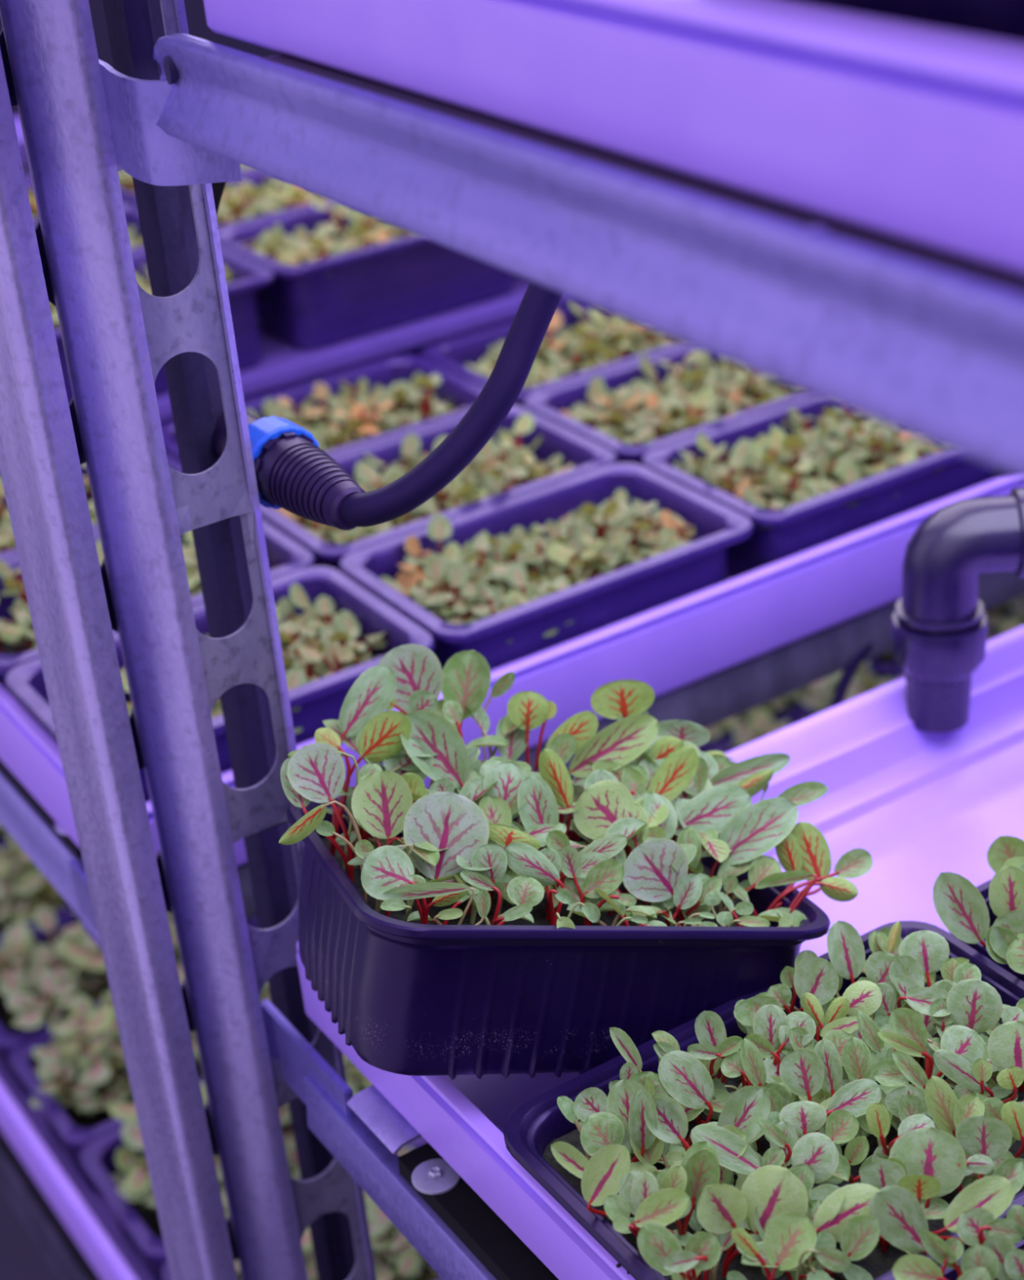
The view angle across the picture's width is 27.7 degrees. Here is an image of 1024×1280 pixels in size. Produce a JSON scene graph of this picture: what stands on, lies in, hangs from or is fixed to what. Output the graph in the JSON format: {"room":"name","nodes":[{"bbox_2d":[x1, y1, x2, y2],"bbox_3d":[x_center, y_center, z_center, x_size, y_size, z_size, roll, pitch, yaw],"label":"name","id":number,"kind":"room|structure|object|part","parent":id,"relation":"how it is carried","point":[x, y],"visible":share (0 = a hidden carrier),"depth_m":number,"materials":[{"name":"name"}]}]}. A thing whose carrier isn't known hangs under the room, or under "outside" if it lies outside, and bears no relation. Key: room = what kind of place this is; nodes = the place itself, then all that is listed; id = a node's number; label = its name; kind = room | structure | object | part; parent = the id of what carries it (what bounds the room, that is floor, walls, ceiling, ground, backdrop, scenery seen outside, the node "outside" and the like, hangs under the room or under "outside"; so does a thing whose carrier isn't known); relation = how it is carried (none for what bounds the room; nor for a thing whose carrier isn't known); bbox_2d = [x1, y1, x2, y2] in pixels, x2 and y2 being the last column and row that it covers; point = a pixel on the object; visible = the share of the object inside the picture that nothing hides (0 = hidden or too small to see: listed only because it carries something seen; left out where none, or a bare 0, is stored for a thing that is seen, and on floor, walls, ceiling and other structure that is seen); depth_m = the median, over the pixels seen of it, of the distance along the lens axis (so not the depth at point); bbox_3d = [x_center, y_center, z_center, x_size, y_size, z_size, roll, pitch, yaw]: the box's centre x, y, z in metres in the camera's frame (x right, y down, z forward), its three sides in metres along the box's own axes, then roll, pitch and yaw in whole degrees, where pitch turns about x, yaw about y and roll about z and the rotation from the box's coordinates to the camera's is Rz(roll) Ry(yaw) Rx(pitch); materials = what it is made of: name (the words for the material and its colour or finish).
{"room":"indoor vertical farm","nodes":[
{"label":"indoor vertical farm","id":0,"kind":"room"},
{"bbox_2d":[0,1186,60,1279],"bbox_3d":[0.308,0.595,2.067,6.000,0.020,6.400,-21,31,-27],"label":"floor","id":1,"kind":"structure","parent":0,"point":[21,1258],"depth_m":2.13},
{"bbox_2d":[0,0,376,1279],"bbox_3d":[-0.065,0.343,0.780,0.070,1.680,0.043,-21,31,-27],"label":"post","id":2,"kind":"object","parent":1,"relation":"on","point":[117,336],"visible":0.9,"depth_m":0.58,"materials":[{"name":"metal"}]},
{"bbox_2d":[0,759,101,949],"bbox_3d":[-0.362,-0.058,1.056,0.031,0.034,0.925,-21,31,-27],"label":"beam","id":3,"kind":"structure","parent":2,"relation":"attached to","point":[52,851],"depth_m":0.76,"materials":[{"name":"metal"}]},
{"bbox_2d":[54,821,67,835],"bbox_3d":[-0.158,0.066,0.751,0.015,0.002,0.015,-17,30,-22],"label":"washer","id":4,"kind":"object","parent":3,"relation":"in","point":[59,830],"depth_m":0.75,"materials":[{"name":"metal"}]},
{"bbox_2d":[0,299,1023,866],"bbox_3d":[0.199,-0.279,1.302,1.322,0.035,0.833,-21,31,-27],"label":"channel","id":5,"kind":"object","parent":3,"relation":"on","point":[676,644],"visible":0.02,"depth_m":0.79,"materials":[{"name":"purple plastic"}]},
{"bbox_2d":[0,453,182,560],"bbox_3d":[-0.203,-0.045,0.894,0.136,0.058,0.090,-21,31,-27],"label":"seedling tray","id":6,"kind":"object","parent":5,"relation":"on","point":[7,544],"visible":0.08,"depth_m":0.89,"materials":[{"name":"green plant"}]},
{"bbox_2d":[0,519,315,725],"bbox_3d":[-0.154,-0.011,0.825,0.136,0.055,0.090,-21,31,-27],"label":"seedling tray","id":7,"kind":"object","parent":5,"relation":"on","point":[18,644],"visible":0.13,"depth_m":0.82,"materials":[{"name":"purple plastic"}]},
{"bbox_2d":[4,566,434,802],"bbox_3d":[-0.104,0.022,0.756,0.136,0.054,0.090,-21,31,-27],"label":"seedling tray","id":8,"kind":"object","parent":5,"relation":"on","point":[331,628],"visible":0.34,"depth_m":0.76,"materials":[{"name":"purple plastic"}]},
{"bbox_2d":[13,116,576,420],"bbox_3d":[-0.041,-0.327,1.373,1.030,0.008,0.630,-21,31,-27],"label":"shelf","id":9,"kind":"object","parent":5,"relation":"on","point":[282,363],"visible":0.02,"depth_m":1.03,"materials":[{"name":"purple plastic"}]},
{"bbox_2d":[17,140,26,153],"bbox_3d":[-0.220,-0.296,1.272,0.144,0.058,0.090,-21,31,-27],"label":"seedling tray","id":10,"kind":"object","parent":9,"relation":"on","point":[21,144],"visible":0.02,"depth_m":1.26,"materials":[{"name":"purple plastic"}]},
{"bbox_2d":[19,150,31,179],"bbox_3d":[-0.342,-0.249,1.206,0.144,0.056,0.090,-21,31,-27],"label":"seedling tray","id":11,"kind":"object","parent":9,"relation":"on","point":[24,156],"visible":0.02,"depth_m":1.23,"materials":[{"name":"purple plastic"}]},
{"bbox_2d":[25,177,39,223],"bbox_3d":[-0.292,-0.218,1.136,0.144,0.058,0.092,-21,31,-27],"label":"seedling tray","id":12,"kind":"object","parent":9,"relation":"on","point":[28,181],"visible":0.03,"depth_m":1.16,"materials":[{"name":"green plant"}]},
{"bbox_2d":[34,204,144,253],"bbox_3d":[-0.243,-0.183,1.068,0.144,0.053,0.090,-21,31,-27],"label":"seedling tray","id":13,"kind":"object","parent":9,"relation":"on","point":[131,214],"visible":0.04,"depth_m":1.10,"materials":[{"name":"purple plastic"}]},
{"bbox_2d":[48,246,273,403],"bbox_3d":[-0.193,-0.151,0.998,0.144,0.053,0.090,-21,31,-27],"label":"seedling tray","id":14,"kind":"object","parent":9,"relation":"on","point":[243,276],"visible":0.02,"depth_m":1.00,"materials":[{"name":"purple plastic"}]},
{"bbox_2d":[117,164,255,206],"bbox_3d":[-0.171,-0.264,1.202,0.144,0.058,0.090,-21,31,-27],"label":"seedling tray","id":15,"kind":"object","parent":9,"relation":"on","point":[126,180],"visible":0.06,"depth_m":1.18,"materials":[{"name":"green plant"}]},
{"bbox_2d":[136,170,333,231],"bbox_3d":[-0.121,-0.230,1.133,0.144,0.055,0.090,-21,31,-27],"label":"seedling tray","id":16,"kind":"object","parent":9,"relation":"on","point":[259,196],"visible":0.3,"depth_m":1.11,"materials":[{"name":"green plant"}]},
{"bbox_2d":[218,193,513,348],"bbox_3d":[-0.070,-0.198,1.062,0.144,0.056,0.094,-21,31,-27],"label":"seedling tray","id":17,"kind":"object","parent":9,"relation":"on","point":[340,273],"visible":0.59,"depth_m":1.03,"materials":[{"name":"purple plastic"}]},
{"bbox_2d":[161,355,483,462],"bbox_3d":[-0.085,-0.089,0.958,0.144,0.058,0.090,-21,31,-27],"label":"seedling tray","id":18,"kind":"object","parent":5,"relation":"on","point":[358,407],"visible":0.36,"depth_m":0.97,"materials":[{"name":"green plant"}]},
{"bbox_2d":[259,405,617,572],"bbox_3d":[-0.035,-0.056,0.889,0.144,0.055,0.091,-21,31,-27],"label":"seedling tray","id":19,"kind":"object","parent":5,"relation":"on","point":[528,451],"visible":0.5,"depth_m":0.89,"materials":[{"name":"green plant"}]},
{"bbox_2d":[338,462,752,671],"bbox_3d":[0.015,-0.023,0.820,0.144,0.054,0.090,-21,31,-27],"label":"seedling tray","id":20,"kind":"object","parent":5,"relation":"on","point":[508,581],"visible":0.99,"depth_m":0.81,"materials":[{"name":"green plant"}]},
{"bbox_2d":[421,298,689,407],"bbox_3d":[0.037,-0.135,1.024,0.144,0.057,0.090,-21,31,-27],"label":"seedling tray","id":21,"kind":"object","parent":5,"relation":"on","point":[581,340],"visible":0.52,"depth_m":1.02,"materials":[{"name":"green plant"}]},
{"bbox_2d":[236,570,1023,919],"bbox_3d":[0.432,-0.111,1.009,1.300,0.024,0.009,-21,31,-27],"label":"beam","id":22,"kind":"structure","parent":5,"relation":"attached to","point":[721,695],"depth_m":0.83,"materials":[{"name":"metal"}]},
{"bbox_2d":[830,642,872,707],"bbox_3d":[0.136,0.026,0.846,0.010,0.058,0.075,9,31,26],"label":"cable","id":23,"kind":"object","parent":22,"relation":"hanging from","point":[843,683],"visible":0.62,"depth_m":0.85,"materials":[{"name":"rubber"}]},
{"bbox_2d":[523,345,814,466],"bbox_3d":[0.087,-0.101,0.955,0.144,0.055,0.090,-21,31,-27],"label":"seedling tray","id":24,"kind":"object","parent":5,"relation":"on","point":[633,411],"visible":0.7,"depth_m":0.94,"materials":[{"name":"green plant"}]},
{"bbox_2d":[641,395,1000,578],"bbox_3d":[0.137,-0.069,0.885,0.144,0.056,0.090,-21,31,-27],"label":"seedling tray","id":25,"kind":"object","parent":5,"relation":"on","point":[815,471],"visible":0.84,"depth_m":0.86,"materials":[{"name":"purple plastic"}]},
{"bbox_2d":[996,468,1008,476],"bbox_3d":[0.259,-0.116,0.950,0.144,0.056,0.091,-21,31,-27],"label":"seedling tray","id":26,"kind":"object","parent":5,"relation":"on","point":[1001,473],"visible":0.02,"depth_m":0.92,"materials":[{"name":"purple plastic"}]},
{"bbox_2d":[0,1128,101,1279],"bbox_3d":[-0.314,0.222,1.158,0.033,0.030,0.950,-21,31,-27],"label":"beam","id":27,"kind":"structure","parent":2,"relation":"attached to","point":[63,1253],"depth_m":1.02,"materials":[{"name":"metal"}]},
{"bbox_2d":[212,280,562,530],"bbox_3d":[-0.042,-0.071,0.563,0.126,0.083,0.048,8,30,23],"label":"hose","id":28,"kind":"object","parent":2,"relation":"attached to","point":[293,474],"visible":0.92,"depth_m":0.55,"materials":[{"name":"plastic"}]},
{"bbox_2d":[260,999,559,1279],"bbox_3d":[0.136,0.253,0.377,0.033,0.031,0.748,-21,31,-27],"label":"beam","id":29,"kind":"structure","parent":2,"relation":"attached to","point":[456,1233],"depth_m":0.59,"materials":[{"name":"metal"}]},
{"bbox_3d":[0.134,0.267,0.362,0.007,0.021,0.718,-21,31,-27],"label":"rail","id":30,"kind":"part","parent":29,"relation":"part of","materials":[{"name":"metal"}]},
{"bbox_2d":[411,1158,460,1194],"bbox_3d":[-0.021,0.149,0.577,0.014,0.001,0.014,-21,31,-27],"label":"bolt","id":31,"kind":"object","parent":29,"relation":"in","point":[428,1175],"depth_m":0.58,"materials":[{"name":"grey metal"}]},
{"bbox_2d":[98,33,1023,479],"bbox_3d":[0.109,-0.004,0.262,0.052,0.070,0.784,-21,31,-27],"label":"beam","id":32,"kind":"structure","parent":2,"relation":"attached to","point":[925,342],"depth_m":0.34,"materials":[{"name":"metal"}]},
{"bbox_2d":[203,0,1023,275],"bbox_3d":[0.689,-0.214,0.457,1.303,0.026,0.800,-21,31,-27],"label":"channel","id":33,"kind":"object","parent":32,"relation":"on","point":[913,132],"visible":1,"depth_m":0.32,"materials":[{"name":"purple plastic"}]},
{"bbox_2d":[786,0,1023,44],"bbox_3d":[0.106,-0.120,0.356,0.144,0.042,0.104,-21,31,-27],"label":"tray","id":34,"kind":"object","parent":33,"relation":"on","point":[1002,20],"visible":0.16,"depth_m":0.31,"materials":[{"name":"purple plastic"}]},
{"bbox_2d":[0,1060,154,1279],"bbox_3d":[0.197,-0.031,1.480,1.320,0.033,0.933,-21,31,-27],"label":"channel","id":35,"kind":"object","parent":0,"point":[90,1219],"visible":0.02,"depth_m":1.00,"materials":[{"name":"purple plastic"}]},
{"bbox_2d":[0,822,9,845],"bbox_3d":[-0.320,0.106,1.252,0.144,0.076,0.098,-21,31,-27],"label":"seedling tray","id":36,"kind":"object","parent":35,"relation":"on","point":[3,840],"visible":0.02,"depth_m":1.22,"materials":[{"name":"green plant"}]},
{"bbox_2d":[0,831,73,940],"bbox_3d":[-0.270,0.140,1.180,0.148,0.074,0.100,-21,31,-27],"label":"seedling tray","id":37,"kind":"object","parent":35,"relation":"on","point":[24,888],"visible":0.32,"depth_m":1.15,"materials":[{"name":"green plant"}]},
{"bbox_2d":[0,905,181,1094],"bbox_3d":[-0.216,0.171,1.112,0.154,0.075,0.100,-21,31,-27],"label":"seedling tray","id":38,"kind":"object","parent":35,"relation":"on","point":[43,966],"visible":0.35,"depth_m":1.08,"materials":[{"name":"green plant"}]},
{"bbox_2d":[9,961,271,1193],"bbox_3d":[-0.170,0.205,1.042,0.152,0.071,0.098,-21,31,-27],"label":"seedling tray","id":39,"kind":"object","parent":35,"relation":"on","point":[73,1070],"visible":0.31,"depth_m":1.02,"materials":[{"name":"green plant"}]},
{"bbox_2d":[80,1052,373,1279],"bbox_3d":[-0.116,0.237,0.969,0.148,0.075,0.097,-21,31,-27],"label":"seedling tray","id":40,"kind":"object","parent":35,"relation":"on","point":[115,1161],"visible":0.06,"depth_m":0.95,"materials":[{"name":"green plant"}]},
{"bbox_2d":[161,1136,442,1279],"bbox_3d":[-0.072,0.267,0.903,0.148,0.077,0.104,-21,31,-27],"label":"seedling tray","id":41,"kind":"object","parent":35,"relation":"on","point":[394,1257],"visible":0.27,"depth_m":0.88,"materials":[{"name":"purple plastic"}]},
{"bbox_2d":[697,659,876,751],"bbox_3d":[0.149,0.034,1.306,0.150,0.076,0.106,-18,30,-23],"label":"seedling tray","id":42,"kind":"object","parent":35,"relation":"on","point":[788,704],"visible":0.12,"depth_m":1.27,"materials":[{"name":"purple plastic"}]},
{"bbox_2d":[711,670,898,753],"bbox_3d":[0.195,0.067,1.235,0.158,0.077,0.111,-21,31,-27],"label":"seedlings","id":43,"kind":"object","parent":35,"relation":"on","point":[761,724],"visible":0.05,"depth_m":1.24,"materials":[{"name":"green plant"}]},
{"bbox_2d":[866,595,1023,680],"bbox_3d":[0.269,-0.013,1.373,0.146,0.077,0.112,-21,31,-27],"label":"seedling tray","id":44,"kind":"object","parent":35,"relation":"on","point":[884,665],"visible":0.05,"depth_m":1.35,"materials":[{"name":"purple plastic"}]},
{"bbox_2d":[893,600,1023,679],"bbox_3d":[0.321,0.021,1.301,0.144,0.077,0.095,-21,31,-27],"label":"seedlings","id":45,"kind":"object","parent":35,"relation":"on","point":[1006,625],"visible":0.06,"depth_m":1.31,"materials":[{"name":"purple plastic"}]},
{"bbox_2d":[0,0,282,118],"bbox_3d":[-1.559,-1.697,3.942,6.000,2.620,0.100,-21,31,-27],"label":"wall","id":46,"kind":"structure","parent":0,"point":[197,27],"depth_m":4.62,"materials":[{"name":"white paint"}]},
{"bbox_2d":[296,625,1023,1279],"bbox_3d":[0.704,0.044,0.609,1.303,0.027,0.835,-21,31,-27],"label":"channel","id":47,"kind":"object","parent":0,"point":[923,805],"visible":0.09,"depth_m":0.70,"materials":[{"name":"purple plastic"}]},
{"bbox_2d":[278,644,872,1079],"bbox_3d":[0.017,0.066,0.588,0.165,0.113,0.105,-13,29,-14],"label":"tray","id":48,"kind":"object","parent":47,"relation":"on","point":[498,922],"visible":0.99,"depth_m":0.56,"materials":[{"name":"green plant"}]},
{"bbox_2d":[503,920,1023,1279],"bbox_3d":[0.084,0.129,0.519,0.146,0.061,0.111,-21,31,-27],"label":"tray","id":49,"kind":"object","parent":47,"relation":"on","point":[811,1124],"visible":1,"depth_m":0.50,"materials":[{"name":"green plant"}]},
{"bbox_2d":[890,486,1023,733],"bbox_3d":[0.190,-0.101,0.663,0.137,0.284,0.034,-3,28,4],"label":"pipe elbow","id":50,"kind":"object","parent":47,"relation":"on","point":[939,620],"visible":1,"depth_m":0.70,"materials":[{"name":"plastic"}]},
{"bbox_2d":[891,1204,1023,1279],"bbox_3d":[0.140,0.163,0.442,0.144,0.064,0.104,-21,31,-27],"label":"tray","id":51,"kind":"object","parent":47,"relation":"on","point":[1000,1256],"visible":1,"depth_m":0.46,"materials":[{"name":"green plant"}]},
{"bbox_2d":[932,835,1023,982],"bbox_3d":[0.202,0.082,0.583,0.154,0.066,0.104,-21,31,-27],"label":"seedlings","id":52,"kind":"object","parent":47,"relation":"on","point":[988,917],"visible":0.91,"depth_m":0.57,"materials":[{"name":"green plant"}]}
]}

